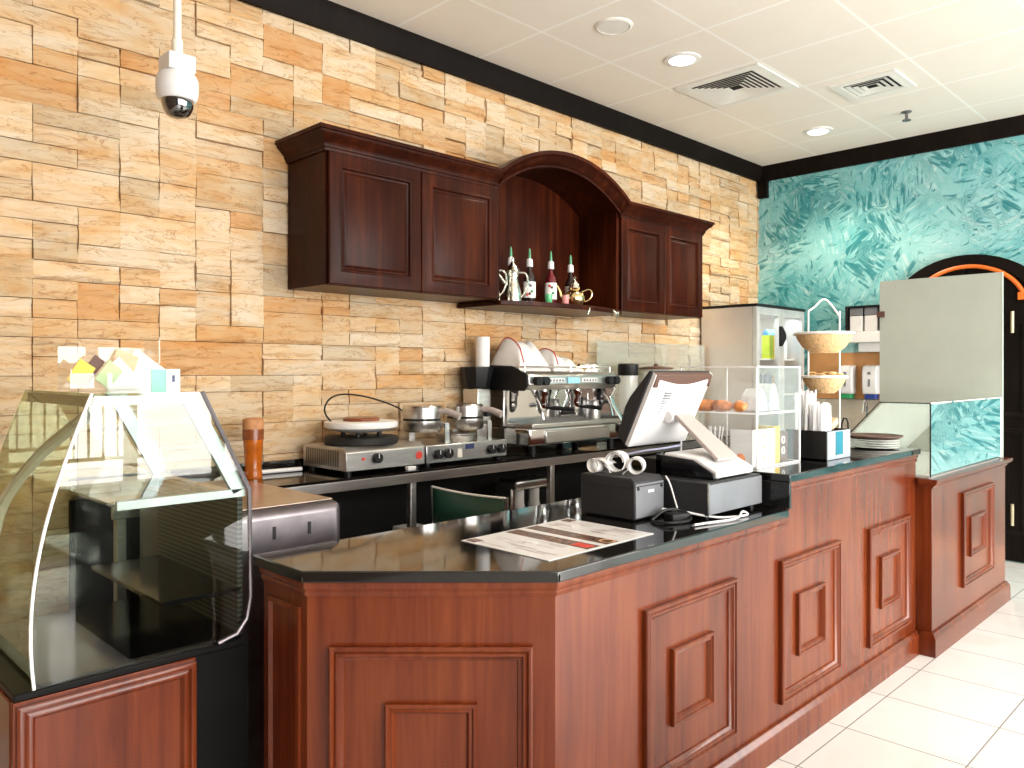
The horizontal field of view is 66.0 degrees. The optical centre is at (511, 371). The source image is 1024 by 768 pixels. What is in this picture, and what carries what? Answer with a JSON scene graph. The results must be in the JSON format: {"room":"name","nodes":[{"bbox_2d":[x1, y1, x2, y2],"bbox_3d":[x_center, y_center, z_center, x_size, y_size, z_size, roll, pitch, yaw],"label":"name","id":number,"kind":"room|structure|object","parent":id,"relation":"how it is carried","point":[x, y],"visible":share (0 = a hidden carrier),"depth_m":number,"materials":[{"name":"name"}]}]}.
{"room":"coffee shop","nodes":[
{"label":"coffee shop","id":0,"kind":"room"},
{"bbox_2d":[0,0,758,622],"bbox_3d":[-0.714,-0.240,4.420,8.441,3.320,0.140,0,0,-45],"label":"wall","id":1,"kind":"structure","parent":0,"point":[128,226],"depth_m":3.68,"materials":[{"name":"stone"}]},
{"bbox_2d":[275,122,505,302],"bbox_3d":[-0.599,-0.773,4.152,1.185,0.726,0.418,0,0,-45],"label":"upper cabinet","id":2,"kind":"object","parent":1,"relation":"attached to","point":[369,215],"visible":1,"depth_m":3.93,"materials":[{"name":"brown wood"}]},
{"bbox_2d":[238,0,761,181],"bbox_3d":[-0.652,-1.833,4.357,8.440,0.135,0.055,0,0,-45],"label":"trim","id":3,"kind":"structure","parent":1,"relation":"attached to","point":[326,15],"depth_m":4.83,"materials":[{"name":"black wood"}]},
{"bbox_2d":[458,150,630,317],"bbox_3d":[0.244,-0.844,4.946,1.184,0.982,0.486,0,0,-45],"label":"upper cabinet","id":4,"kind":"object","parent":1,"relation":"attached to","point":[561,203],"visible":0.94,"depth_m":5.19,"materials":[{"name":"brown wood"}]},
{"bbox_2d":[499,257,528,300],"bbox_3d":[-0.002,-0.547,4.710,0.187,0.275,0.118,0,0,-45],"label":"coffee pot","id":5,"kind":"object","parent":4,"relation":"on","point":[512,291],"visible":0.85,"depth_m":4.68,"materials":[{"name":"silver metal"}]},
{"bbox_2d":[524,248,535,301],"bbox_3d":[0.109,-0.590,4.914,0.081,0.360,0.080,0,0,-45],"label":"syrup bottle","id":6,"kind":"object","parent":4,"relation":"on","point":[530,295],"visible":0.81,"depth_m":4.89,"materials":[{"name":"white glass"}]},
{"bbox_2d":[458,300,621,317],"bbox_3d":[0.241,-0.394,4.949,1.126,0.028,0.478,0,0,-45],"label":"shelf","id":7,"kind":"object","parent":4,"relation":"attached to","point":[527,307],"depth_m":4.79,"materials":[{"name":"brown wood"}]},
{"bbox_2d":[545,251,556,302],"bbox_3d":[0.247,-0.590,5.024,0.081,0.360,0.080,0,0,-45],"label":"syrup bottle","id":8,"kind":"object","parent":4,"relation":"on","point":[550,281],"visible":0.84,"depth_m":5.00,"materials":[{"name":"white glass"}]},
{"bbox_2d":[565,255,573,293],"bbox_3d":[0.385,-0.590,5.190,0.081,0.360,0.080,0,0,-45],"label":"syrup bottle","id":9,"kind":"object","parent":4,"relation":"on","point":[570,270],"visible":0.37,"depth_m":5.18,"materials":[{"name":"brown glass"}]},
{"bbox_2d":[557,276,592,304],"bbox_3d":[0.402,-0.515,5.069,0.172,0.210,0.166,0,0,-45],"label":"teapot","id":10,"kind":"object","parent":4,"relation":"on","point":[576,296],"visible":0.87,"depth_m":5.03,"materials":[{"name":"gold metal"}]},
{"bbox_2d":[612,201,714,319],"bbox_3d":[1.007,-0.773,5.757,1.095,0.726,0.418,0,0,-45],"label":"upper cabinet","id":11,"kind":"object","parent":1,"relation":"attached to","point":[660,250],"visible":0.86,"depth_m":5.58,"materials":[{"name":"brown wood"}]},
{"bbox_2d":[329,0,1023,165],"bbox_3d":[1.499,-1.950,2.206,8.640,0.100,6.400,0,0,-45],"label":"ceiling","id":12,"kind":"structure","parent":0,"point":[964,59],"depth_m":4.74,"materials":[{"name":"tile"}]},
{"bbox_2d":[155,0,198,120],"bbox_3d":[-1.188,-1.398,2.800,0.144,1.004,0.144,0,0,-45],"label":"security camera","id":13,"kind":"object","parent":12,"relation":"hanging from","point":[176,84],"visible":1,"depth_m":2.76,"materials":[{"name":"beige plastic"}]},
{"bbox_2d":[594,17,632,34],"bbox_3d":[0.559,-1.895,4.330,0.212,0.010,0.212,0,0,-45],"label":"ceiling speaker","id":14,"kind":"object","parent":12,"relation":"attached to","point":[609,26],"visible":1,"depth_m":4.31,"materials":[{"name":"plastic"}]},
{"bbox_2d":[598,20,628,33],"bbox_3d":[0.559,-1.891,4.330,0.170,0.002,0.170,0,0,-45],"label":"grille","id":15,"kind":"object","parent":14,"relation":"attached to","point":[607,26],"depth_m":4.32,"materials":[{"name":"plastic"}]},
{"bbox_2d":[664,52,700,66],"bbox_3d":[1.032,-1.894,4.790,0.220,0.012,0.220,0,0,-45],"label":"recessed light","id":16,"kind":"object","parent":12,"relation":"in","point":[679,59],"visible":1,"depth_m":4.77,"materials":[{"name":"white glass"}]},
{"bbox_2d":[674,63,798,108],"bbox_3d":[1.496,-1.893,5.257,0.560,0.013,0.600,0,0,-45],"label":"ceiling vent","id":17,"kind":"object","parent":12,"relation":"in","point":[754,81],"visible":1,"depth_m":5.24,"materials":[{"name":"metal"}]},
{"bbox_2d":[803,126,832,135],"bbox_3d":[2.411,-1.894,6.215,0.220,0.012,0.220,0,0,-45],"label":"recessed light","id":18,"kind":"object","parent":12,"relation":"in","point":[814,131],"visible":1,"depth_m":6.20,"materials":[{"name":"white glass"}]},
{"bbox_2d":[828,69,916,101],"bbox_3d":[2.390,-1.893,5.233,0.400,0.013,0.420,0,0,-45],"label":"ceiling vent","id":19,"kind":"object","parent":12,"relation":"in","point":[889,81],"visible":1,"depth_m":5.22,"materials":[{"name":"metal"}]},
{"bbox_2d":[757,135,1023,562],"bbox_3d":[4.483,-0.240,5.261,0.100,3.320,6.300,0,0,-45],"label":"wall","id":20,"kind":"structure","parent":0,"point":[834,235],"depth_m":6.61,"materials":[{"name":"teal paint"}]},
{"bbox_2d":[758,180,768,198],"bbox_3d":[2.328,-1.690,7.309,0.049,0.160,0.085,0,0,-45],"label":"trim","id":21,"kind":"structure","parent":20,"relation":"attached to","point":[763,186],"depth_m":7.29,"materials":[{"name":"black wood"}]},
{"bbox_2d":[809,352,879,399],"bbox_3d":[2.887,0.033,6.776,0.013,0.395,0.700,0,0,-45],"label":"backboard","id":22,"kind":"object","parent":20,"relation":"attached to","point":[818,362],"visible":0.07,"depth_m":6.81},
{"bbox_2d":[838,365,855,398],"bbox_3d":[2.855,0.083,6.723,0.104,0.284,0.120,0,0,-45],"label":"soap dispenser","id":23,"kind":"object","parent":22,"relation":"attached to","point":[848,389],"visible":0.88,"depth_m":6.68,"materials":[{"name":"white plastic"}]},
{"bbox_2d":[862,365,879,398],"bbox_3d":[2.997,0.083,6.582,0.104,0.284,0.120,0,0,-45],"label":"soap dispenser","id":24,"kind":"object","parent":22,"relation":"attached to","point":[870,374],"visible":0.94,"depth_m":6.55,"materials":[{"name":"white plastic"}]},
{"bbox_2d":[849,331,879,351],"bbox_3d":[2.961,-0.252,6.568,0.196,0.167,0.300,0,0,-45],"label":"wall shelf","id":25,"kind":"object","parent":20,"relation":"attached to","point":[869,341],"visible":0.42,"depth_m":6.51,"materials":[{"name":"white wood"}]},
{"bbox_2d":[845,304,879,331],"bbox_3d":[2.958,-0.443,6.574,0.160,0.214,0.295,0,0,-45],"label":"dispenser","id":26,"kind":"object","parent":25,"relation":"on","point":[864,317],"visible":0.73,"depth_m":6.54,"materials":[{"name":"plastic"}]},
{"bbox_2d":[850,308,864,331],"bbox_3d":[2.910,-0.434,6.615,0.130,0.195,0.104,0,0,-45],"label":"canister","id":27,"kind":"object","parent":26,"relation":"on","point":[857,315],"depth_m":6.57,"materials":[{"name":"grey plastic"}]},
{"bbox_2d":[865,307,878,330],"bbox_3d":[2.995,-0.434,6.530,0.130,0.195,0.104,0,0,-45],"label":"canister","id":28,"kind":"object","parent":26,"relation":"on","point":[871,320],"depth_m":6.48,"materials":[{"name":"grey plastic"}]},
{"bbox_2d":[757,114,1023,182],"bbox_3d":[4.464,-1.833,5.171,0.055,0.135,6.200,0,0,-45],"label":"trim","id":29,"kind":"structure","parent":20,"relation":"attached to","point":[1013,126],"depth_m":6.44,"materials":[{"name":"black wood"}]},
{"bbox_2d":[908,254,1023,561],"bbox_3d":[3.512,0.258,6.100,0.087,2.325,1.160,0,0,-45],"label":"door","id":30,"kind":"structure","parent":20,"relation":"in","point":[1013,282],"depth_m":5.89,"materials":[{"name":"black wood"}]},
{"bbox_2d":[767,560,1023,767],"bbox_3d":[1.499,1.470,2.206,8.640,0.100,6.400,0,0,-45],"label":"floor","id":31,"kind":"structure","parent":0,"point":[962,707],"depth_m":3.25,"materials":[{"name":"white tile"}]},
{"bbox_2d":[0,389,339,767],"bbox_3d":[-1.117,0.736,2.504,1.018,1.369,0.920,0,0,-45],"label":"display case","id":32,"kind":"object","parent":31,"relation":"on","point":[171,675],"visible":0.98,"depth_m":2.20,"materials":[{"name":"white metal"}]},
{"bbox_2d":[71,388,141,389],"bbox_3d":[-1.214,-0.026,2.381,0.250,0.159,0.124,0,0,-45],"label":"rack","id":33,"kind":"object","parent":32,"relation":"on","point":[88,388],"visible":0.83,"depth_m":2.39,"materials":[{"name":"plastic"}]},
{"bbox_2d":[66,359,94,388],"bbox_3d":[-1.255,0.005,2.298,0.082,0.089,0.020,0,0,-45],"label":"leaflet","id":34,"kind":"object","parent":33,"relation":"in","point":[81,373],"visible":1,"depth_m":2.30,"materials":[{"name":"yellow paper"}]},
{"bbox_2d":[85,355,104,385],"bbox_3d":[-1.247,-0.005,2.337,0.012,0.095,0.087,0,0,23],"label":"leaflet","id":35,"kind":"object","parent":33,"relation":"in","point":[96,362],"visible":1,"depth_m":2.35,"materials":[{"name":"brown paper"}]},
{"bbox_2d":[95,360,122,388],"bbox_3d":[-1.206,0.008,2.361,0.016,0.088,0.086,0,0,24],"label":"leaflet","id":36,"kind":"object","parent":33,"relation":"in","point":[108,375],"visible":1,"depth_m":2.36,"materials":[{"name":"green paper"}]},
{"bbox_2d":[104,357,140,395],"bbox_3d":[-1.203,0.023,2.417,0.023,0.140,0.140,0,0,26],"label":"leaflet","id":37,"kind":"object","parent":33,"relation":"in","point":[127,378],"visible":0.5,"depth_m":2.43,"materials":[{"name":"white paper"}]},
{"bbox_2d":[112,348,138,371],"bbox_3d":[-1.204,-0.010,2.440,0.105,0.126,0.029,0,0,-45],"label":"leaflet","id":38,"kind":"object","parent":33,"relation":"in","point":[130,360],"visible":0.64,"depth_m":2.46,"materials":[{"name":"paper"}]},
{"bbox_2d":[133,349,163,394],"bbox_3d":[-1.168,0.009,2.498,0.166,0.165,0.031,0,0,-45],"label":"leaflet","id":39,"kind":"object","parent":33,"relation":"in","point":[144,365],"visible":0.5,"depth_m":2.50,"materials":[{"name":"white paper"}]},
{"bbox_2d":[50,473,186,486],"bbox_3d":[-1.100,0.346,2.344,0.340,0.008,0.569,0,0,-45],"label":"shelf","id":40,"kind":"object","parent":32,"relation":"attached to","point":[161,477],"depth_m":2.51,"materials":[{"name":"clear glass"}]},
{"bbox_2d":[151,369,179,390],"bbox_3d":[-1.001,0.023,2.281,0.080,0.062,0.008,0,0,-45],"label":"folded card","id":41,"kind":"object","parent":32,"relation":"on","point":[161,379],"visible":1,"depth_m":2.28,"materials":[{"name":"white paper"}]},
{"bbox_2d":[91,555,240,606],"bbox_3d":[-1.058,0.622,2.386,0.222,0.012,0.570,0,0,-45],"label":"shelf","id":42,"kind":"object","parent":32,"relation":"attached to","point":[163,580],"depth_m":2.34,"materials":[{"name":"glass"}]},
{"bbox_2d":[69,437,729,609],"bbox_3d":[0.060,0.956,4.734,4.780,0.928,0.510,0,0,-45],"label":"counter","id":43,"kind":"object","parent":31,"relation":"on","point":[99,533],"depth_m":4.10,"materials":[{"name":"wood"}]},
{"bbox_2d":[69,430,729,506],"bbox_3d":[0.060,0.463,4.734,4.780,0.055,0.519,0,0,-45],"label":"countertop","id":44,"kind":"structure","parent":43,"relation":"on","point":[107,494],"depth_m":3.69,"materials":[{"name":"black stone"}]},
{"bbox_2d":[242,417,263,478],"bbox_3d":[-1.174,0.344,3.578,0.095,0.272,0.095,0,0,-45],"label":"pepper mill","id":45,"kind":"object","parent":44,"relation":"on","point":[253,427],"visible":0.97,"depth_m":3.54,"materials":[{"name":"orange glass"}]},
{"bbox_2d":[214,467,301,480],"bbox_3d":[-1.184,0.468,3.628,0.105,0.020,0.504,0,0,31],"label":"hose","id":46,"kind":"object","parent":44,"relation":"on","point":[292,469],"visible":0.52,"depth_m":3.74,"materials":[{"name":"white plastic"}]},
{"bbox_2d":[304,433,424,474],"bbox_3d":[-0.730,0.400,3.935,0.468,0.161,0.407,0,0,-45],"label":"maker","id":47,"kind":"object","parent":44,"relation":"on","point":[347,454],"visible":1,"depth_m":3.79,"materials":[{"name":"metal"}]},
{"bbox_2d":[324,393,401,437],"bbox_3d":[-0.659,0.225,4.037,0.631,0.231,0.364,0,0,-45],"label":"hot plate","id":48,"kind":"object","parent":47,"relation":"on","point":[357,425],"visible":0.9,"depth_m":3.85,"materials":[{"name":"white metal"}]},
{"bbox_2d":[402,402,506,465],"bbox_3d":[-0.350,0.326,4.327,0.575,0.308,0.385,0,0,-45],"label":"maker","id":49,"kind":"object","parent":44,"relation":"on","point":[451,444],"visible":0.94,"depth_m":4.22,"materials":[{"name":"metal"}]},
{"bbox_2d":[435,431,475,441],"bbox_3d":[-0.311,0.355,4.356,0.230,0.040,0.230,0,0,-45],"label":"drip tray","id":50,"kind":"object","parent":49,"relation":"on","point":[452,436],"depth_m":4.27,"materials":[{"name":"metal"}]},
{"bbox_2d":[460,367,493,436],"bbox_3d":[-0.201,0.225,4.681,0.202,0.510,0.185,0,0,23],"label":"coffee grinder","id":51,"kind":"object","parent":44,"relation":"on","point":[476,380],"visible":0.65,"depth_m":4.62,"materials":[{"name":"metal"}]},
{"bbox_2d":[476,337,489,366],"bbox_3d":[-0.175,-0.121,4.732,0.084,0.178,0.083,0,0,-45],"label":"paper roll","id":52,"kind":"object","parent":51,"relation":"on","point":[482,343],"visible":1,"depth_m":4.70,"materials":[{"name":"white paper"}]},
{"bbox_2d":[489,365,621,454],"bbox_3d":[0.286,0.218,4.950,0.879,0.525,0.444,0,0,-45],"label":"espresso machine","id":53,"kind":"object","parent":44,"relation":"on","point":[539,408],"visible":0.94,"depth_m":4.79,"materials":[{"name":"silver metal"}]},
{"bbox_2d":[491,337,550,370],"bbox_3d":[0.043,-0.106,4.794,0.296,0.206,0.280,0,0,-45],"label":"dish towel","id":54,"kind":"object","parent":53,"relation":"on","point":[510,352],"visible":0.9,"depth_m":4.70,"materials":[{"name":"white fabric"}]},
{"bbox_2d":[523,348,583,371],"bbox_3d":[0.262,-0.075,4.992,0.306,0.148,0.270,0,0,-45],"label":"dish towel","id":55,"kind":"object","parent":53,"relation":"on","point":[550,357],"visible":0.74,"depth_m":4.88,"materials":[{"name":"white fabric"}]},
{"bbox_2d":[501,417,619,428],"bbox_3d":[0.313,0.312,4.902,0.825,0.026,0.270,0,0,-45],"label":"drip tray","id":56,"kind":"object","parent":53,"relation":"on","point":[511,422],"depth_m":4.82,"materials":[{"name":"metal"}]},
{"bbox_2d":[586,400,599,418],"bbox_3d":[0.523,0.239,5.077,0.092,0.118,0.091,0,0,-45],"label":"milk jug","id":57,"kind":"object","parent":53,"relation":"on","point":[590,413],"visible":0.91,"depth_m":5.04,"materials":[{"name":"metal"}]},
{"bbox_2d":[613,363,638,439],"bbox_3d":[0.846,0.210,5.546,0.160,0.540,0.252,0,0,-45],"label":"grinder","id":58,"kind":"object","parent":44,"relation":"on","point":[624,369],"visible":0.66,"depth_m":5.51,"materials":[{"name":"black plastic"}]},
{"bbox_2d":[639,363,673,379],"bbox_3d":[1.061,0.207,5.812,0.260,0.545,0.260,0,0,-45],"label":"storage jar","id":59,"kind":"object","parent":44,"relation":"on","point":[655,366],"visible":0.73,"depth_m":5.74,"materials":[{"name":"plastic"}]},
{"bbox_2d":[495,475,545,509],"bbox_3d":[0.064,0.858,4.681,0.280,0.465,0.190,0,0,-45],"label":"mixer","id":60,"kind":"object","parent":43,"relation":"on","point":[512,488],"visible":0.46,"depth_m":4.60,"materials":[{"name":"metal"}]},
{"bbox_2d":[430,486,508,522],"bbox_3d":[-0.063,0.986,3.897,0.458,0.843,0.542,0,0,-45],"label":"folding chair","id":61,"kind":"object","parent":31,"relation":"on","point":[447,504],"visible":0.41,"depth_m":3.77,"materials":[{"name":"metal"}]},
{"bbox_2d":[260,455,918,767],"bbox_3d":[0.672,0.918,3.094,3.214,1.004,0.714,0,0,-45],"label":"counter","id":62,"kind":"object","parent":31,"relation":"on","point":[732,650],"depth_m":2.26,"materials":[{"name":"brown wood"}]},
{"bbox_2d":[253,470,788,582],"bbox_3d":[0.154,0.467,2.595,1.772,0.158,0.737,0,0,-45],"label":"countertop","id":63,"kind":"structure","parent":62,"relation":"on","point":[435,552],"depth_m":2.33,"materials":[{"name":"black stone"}]},
{"bbox_2d":[461,518,653,560],"bbox_3d":[0.148,0.514,2.461,0.510,0.003,0.375,0,0,-45],"label":"menu sheet","id":64,"kind":"object","parent":63,"relation":"on","point":[549,541],"visible":1,"depth_m":2.44,"materials":[{"name":"paper"}]},
{"bbox_2d":[570,542,593,547],"bbox_3d":[0.209,0.513,2.340,0.041,0.001,0.066,0,0,-45],"label":"picture","id":65,"kind":"object","parent":64,"relation":"on","point":[572,544],"depth_m":2.34,"materials":[{"name":"red paper"}]},
{"bbox_2d":[581,469,663,519],"bbox_3d":[0.400,0.440,2.856,0.176,0.144,0.247,0,0,-45],"label":"receipt printer","id":66,"kind":"object","parent":63,"relation":"on","point":[629,496],"visible":0.9,"depth_m":2.79,"materials":[{"name":"grey plastic"}]},
{"bbox_2d":[587,457,616,472],"bbox_3d":[0.326,0.339,2.869,0.055,0.052,0.095,0,0,-42],"label":"roll","id":67,"kind":"object","parent":66,"relation":"on","point":[592,463],"visible":0.91,"depth_m":2.87,"materials":[{"name":"white paper"}]},
{"bbox_2d":[605,450,629,472],"bbox_3d":[0.380,0.324,2.850,0.075,0.078,0.060,0,0,26],"label":"roll","id":68,"kind":"object","parent":66,"relation":"on","point":[624,456],"visible":0.96,"depth_m":2.84,"materials":[{"name":"white paper"}]},
{"bbox_2d":[622,456,645,474],"bbox_3d":[0.437,0.335,2.824,0.078,0.064,0.050,0,0,18],"label":"roll","id":69,"kind":"object","parent":66,"relation":"on","point":[641,460],"visible":1,"depth_m":2.81,"materials":[{"name":"white paper"}]},
{"bbox_2d":[651,508,691,523],"bbox_3d":[0.550,0.495,2.714,0.156,0.040,0.092,0,0,-24],"label":"power cable","id":70,"kind":"object","parent":63,"relation":"on","point":[666,509],"visible":0.98,"depth_m":2.71,"materials":[{"name":"black plastic"}]},
{"bbox_2d":[664,511,689,520],"bbox_3d":[0.573,0.500,2.736,0.080,0.029,0.050,0,0,-27],"label":"power adapter","id":71,"kind":"object","parent":63,"relation":"on","point":[673,515],"visible":0.84,"depth_m":2.72,"materials":[{"name":"black plastic"}]},
{"bbox_2d":[618,371,752,479],"bbox_3d":[0.685,0.191,3.045,0.407,0.394,0.388,0,0,-45],"label":"terminal","id":72,"kind":"object","parent":63,"relation":"on","point":[664,406],"visible":0.99,"depth_m":2.99,"materials":[{"name":"white plastic"}]},
{"bbox_2d":[628,444,681,454],"bbox_3d":[0.551,0.300,3.052,0.208,0.048,0.013,0,0,16],"label":"cable","id":73,"kind":"object","parent":72,"relation":"attached to","point":[673,446],"visible":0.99,"depth_m":3.05,"materials":[{"name":"white plastic"}]},
{"bbox_2d":[662,508,748,525],"bbox_3d":[0.699,0.495,2.778,0.304,0.037,0.174,0,0,-30],"label":"power cable","id":74,"kind":"object","parent":63,"relation":"on","point":[735,517],"visible":0.96,"depth_m":2.75,"materials":[{"name":"white plastic"}]},
{"bbox_2d":[631,446,920,508],"bbox_3d":[1.294,0.451,3.735,1.448,0.130,0.737,0,0,-45],"label":"countertop","id":75,"kind":"structure","parent":62,"relation":"on","point":[776,485],"depth_m":3.20,"materials":[{"name":"black stone"}]},
{"bbox_2d":[680,366,800,468],"bbox_3d":[0.983,0.180,3.394,0.386,0.409,0.356,0,0,-45],"label":"case","id":76,"kind":"object","parent":75,"relation":"on","point":[732,411],"visible":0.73,"depth_m":3.30,"materials":[{"name":"plastic"}]},
{"bbox_2d":[698,399,713,410],"bbox_3d":[0.822,0.141,3.339,0.120,0.052,0.057,0,0,-3],"label":"croissant","id":77,"kind":"object","parent":76,"relation":"on","point":[706,404],"visible":0.44,"depth_m":3.32,"materials":[{"name":"orange food"}]},
{"bbox_2d":[708,426,723,442],"bbox_3d":[0.859,0.305,3.320,0.068,0.150,0.068,0,0,-45],"label":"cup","id":78,"kind":"object","parent":76,"relation":"in","point":[709,427],"visible":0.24,"depth_m":3.30,"materials":[{"name":"plastic"}]},
{"bbox_2d":[712,400,732,411],"bbox_3d":[0.870,0.141,3.288,0.057,0.051,0.120,0,0,-24],"label":"croissant","id":79,"kind":"object","parent":76,"relation":"on","point":[717,405],"visible":1,"depth_m":3.26,"materials":[{"name":"orange food"}]},
{"bbox_2d":[733,400,747,412],"bbox_3d":[0.933,0.141,3.231,0.057,0.052,0.120,0,0,22],"label":"croissant","id":80,"kind":"object","parent":76,"relation":"on","point":[739,406],"visible":0.99,"depth_m":3.19,"materials":[{"name":"orange food"}]},
{"bbox_2d":[730,428,774,465],"bbox_3d":[1.001,0.307,3.277,0.190,0.145,0.102,0,0,-45],"label":"price card","id":81,"kind":"object","parent":76,"relation":"in","point":[743,442],"visible":0.96,"depth_m":3.22,"materials":[{"name":"white paper"}]},
{"bbox_2d":[714,409,791,412],"bbox_3d":[0.981,0.170,3.396,0.370,0.005,0.345,0,0,-45],"label":"shelf","id":82,"kind":"object","parent":76,"relation":"attached to","point":[780,410],"depth_m":3.30,"materials":[{"name":"plastic"}]},
{"bbox_2d":[741,388,766,411],"bbox_3d":[1.025,0.118,3.345,0.089,0.096,0.080,0,0,-45],"label":"pack","id":83,"kind":"object","parent":76,"relation":"on","point":[748,396],"visible":0.75,"depth_m":3.32},
{"bbox_2d":[758,383,778,410],"bbox_3d":[1.103,0.108,3.422,0.079,0.116,0.080,0,0,-45],"label":"pack","id":84,"kind":"object","parent":76,"relation":"on","point":[770,390],"visible":0.59,"depth_m":3.39},
{"bbox_2d":[755,425,787,461],"bbox_3d":[1.121,0.305,3.401,0.125,0.150,0.095,0,0,-45],"label":"snack box","id":85,"kind":"object","parent":76,"relation":"in","point":[781,437],"visible":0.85,"depth_m":3.37,"materials":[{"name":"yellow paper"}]},
{"bbox_2d":[786,427,849,460],"bbox_3d":[1.388,0.322,3.572,0.245,0.128,0.190,0,0,-45],"label":"holder","id":86,"kind":"object","parent":75,"relation":"on","point":[834,444],"visible":0.84,"depth_m":3.49,"materials":[{"name":"black plastic"}]},
{"bbox_2d":[794,393,797,429],"bbox_3d":[1.275,0.236,3.541,0.013,0.286,0.008,0,-2,-24],"label":"straw","id":87,"kind":"object","parent":86,"relation":"in","point":[795,394],"visible":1,"depth_m":3.54,"materials":[{"name":"paper"}]},
{"bbox_2d":[804,390,808,429],"bbox_3d":[1.308,0.230,3.510,0.015,0.299,0.020,0,0,42],"label":"straw","id":88,"kind":"object","parent":86,"relation":"in","point":[807,391],"visible":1,"depth_m":3.51,"materials":[{"name":"paper"}]},
{"bbox_2d":[808,394,811,430],"bbox_3d":[1.336,0.239,3.540,0.013,0.280,0.008,0,1,-29],"label":"straw","id":89,"kind":"object","parent":86,"relation":"in","point":[809,395],"visible":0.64,"depth_m":3.54,"materials":[{"name":"paper"}]},
{"bbox_2d":[793,298,855,427],"bbox_3d":[1.637,0.000,4.140,0.312,0.772,0.312,0,0,-45],"label":"stand","id":90,"kind":"object","parent":75,"relation":"on","point":[822,299],"visible":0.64,"depth_m":4.14,"materials":[{"name":"white metal"}]},
{"bbox_2d":[801,375,846,392],"bbox_3d":[1.637,0.064,4.140,0.230,0.094,0.230,0,0,-45],"label":"basket","id":91,"kind":"object","parent":90,"relation":"on","point":[822,385],"visible":0.98,"depth_m":4.07,"materials":[{"name":"beige wicker"}]},
{"bbox_2d":[794,331,854,352],"bbox_3d":[1.637,-0.154,4.140,0.300,0.109,0.300,0,0,-45],"label":"basket","id":92,"kind":"object","parent":90,"relation":"on","point":[815,343],"visible":0.87,"depth_m":4.05,"materials":[{"name":"beige wicker"}]},
{"bbox_2d":[850,444,899,448],"bbox_3d":[1.845,0.381,4.023,0.242,0.010,0.242,0,0,-45],"label":"plate","id":93,"kind":"object","parent":75,"relation":"on","point":[852,445],"visible":0.7,"depth_m":3.97,"materials":[{"name":"white ceramic"}]},
{"bbox_2d":[850,442,899,446],"bbox_3d":[1.845,0.368,4.023,0.242,0.010,0.242,0,0,-45],"label":"plate","id":94,"kind":"object","parent":93,"relation":"on","point":[855,443],"visible":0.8,"depth_m":3.99,"materials":[{"name":"white ceramic"}]},
{"bbox_2d":[850,439,899,443],"bbox_3d":[1.845,0.356,4.023,0.242,0.010,0.242,0,0,-45],"label":"plate","id":95,"kind":"object","parent":94,"relation":"on","point":[851,440],"visible":0.67,"depth_m":3.98,"materials":[{"name":"white ceramic"}]},
{"bbox_2d":[850,438,899,441],"bbox_3d":[1.845,0.344,4.023,0.242,0.010,0.242,0,0,-45],"label":"plate","id":96,"kind":"object","parent":95,"relation":"on","point":[850,438],"visible":0.54,"depth_m":3.96,"materials":[{"name":"white ceramic"}]},
{"bbox_2d":[850,433,903,439],"bbox_3d":[1.845,0.329,4.023,0.272,0.017,0.272,0,0,-45],"label":"round tray","id":97,"kind":"object","parent":96,"relation":"on","point":[870,436],"visible":0.93,"depth_m":4.03,"materials":[{"name":"brown wood"}]},
{"bbox_2d":[701,303,805,447],"bbox_3d":[2.079,0.436,6.739,0.860,1.967,0.530,0,0,-45],"label":"display cabinet","id":98,"kind":"object","parent":31,"relation":"on","point":[731,335],"visible":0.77,"depth_m":6.53,"materials":[{"name":"metal"}]},
{"bbox_2d":[762,329,772,358],"bbox_3d":[2.167,-0.237,6.693,0.070,0.250,0.070,0,0,-45],"label":"carton","id":99,"kind":"object","parent":98,"relation":"on","point":[767,336],"visible":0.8,"depth_m":6.67,"materials":[{"name":"yellow cardboard"}]},
{"bbox_2d":[763,374,771,383],"bbox_3d":[2.167,0.102,6.693,0.066,0.172,0.066,0,0,-45],"label":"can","id":100,"kind":"object","parent":98,"relation":"on","point":[767,378],"visible":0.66,"depth_m":6.67,"materials":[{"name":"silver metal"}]},
{"bbox_2d":[760,358,793,360],"bbox_3d":[2.051,-0.106,6.767,0.790,0.012,0.390,0,0,-45],"label":"shelf","id":101,"kind":"object","parent":98,"relation":"attached to","point":[761,359],"depth_m":6.86,"materials":[{"name":"white plastic"}]},
{"bbox_2d":[814,399,879,432],"bbox_3d":[2.718,0.823,6.572,0.538,1.193,0.630,0,0,-45],"label":"sink","id":102,"kind":"object","parent":31,"relation":"on","point":[854,410],"visible":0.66,"depth_m":6.74,"materials":[{"name":"metal"}]},
{"bbox_2d":[862,399,867,418],"bbox_3d":[2.913,0.353,6.511,0.023,0.253,0.179,0,0,34],"label":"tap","id":103,"kind":"object","parent":102,"relation":"on","point":[865,403],"depth_m":6.54,"materials":[{"name":"silver metal"}]},
{"bbox_2d":[877,272,1002,456],"bbox_3d":[2.823,0.395,5.238,0.036,2.050,0.764,0,0,-45],"label":"partition panel","id":104,"kind":"object","parent":31,"relation":"on","point":[941,337],"visible":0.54,"depth_m":5.21,"materials":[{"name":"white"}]},
{"bbox_2d":[916,457,1012,657],"bbox_3d":[2.372,0.978,4.650,1.448,0.885,0.679,0,0,-45],"label":"counter","id":105,"kind":"object","parent":31,"relation":"on","point":[960,514],"depth_m":4.25,"materials":[{"name":"brown wood"}]},
{"bbox_2d":[850,397,1000,477],"bbox_3d":[2.358,0.344,4.631,1.321,0.382,0.591,0,0,-45],"label":"partition","id":106,"kind":"object","parent":105,"relation":"on","point":[962,434],"visible":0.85,"depth_m":4.42,"materials":[{"name":"clear glass"}]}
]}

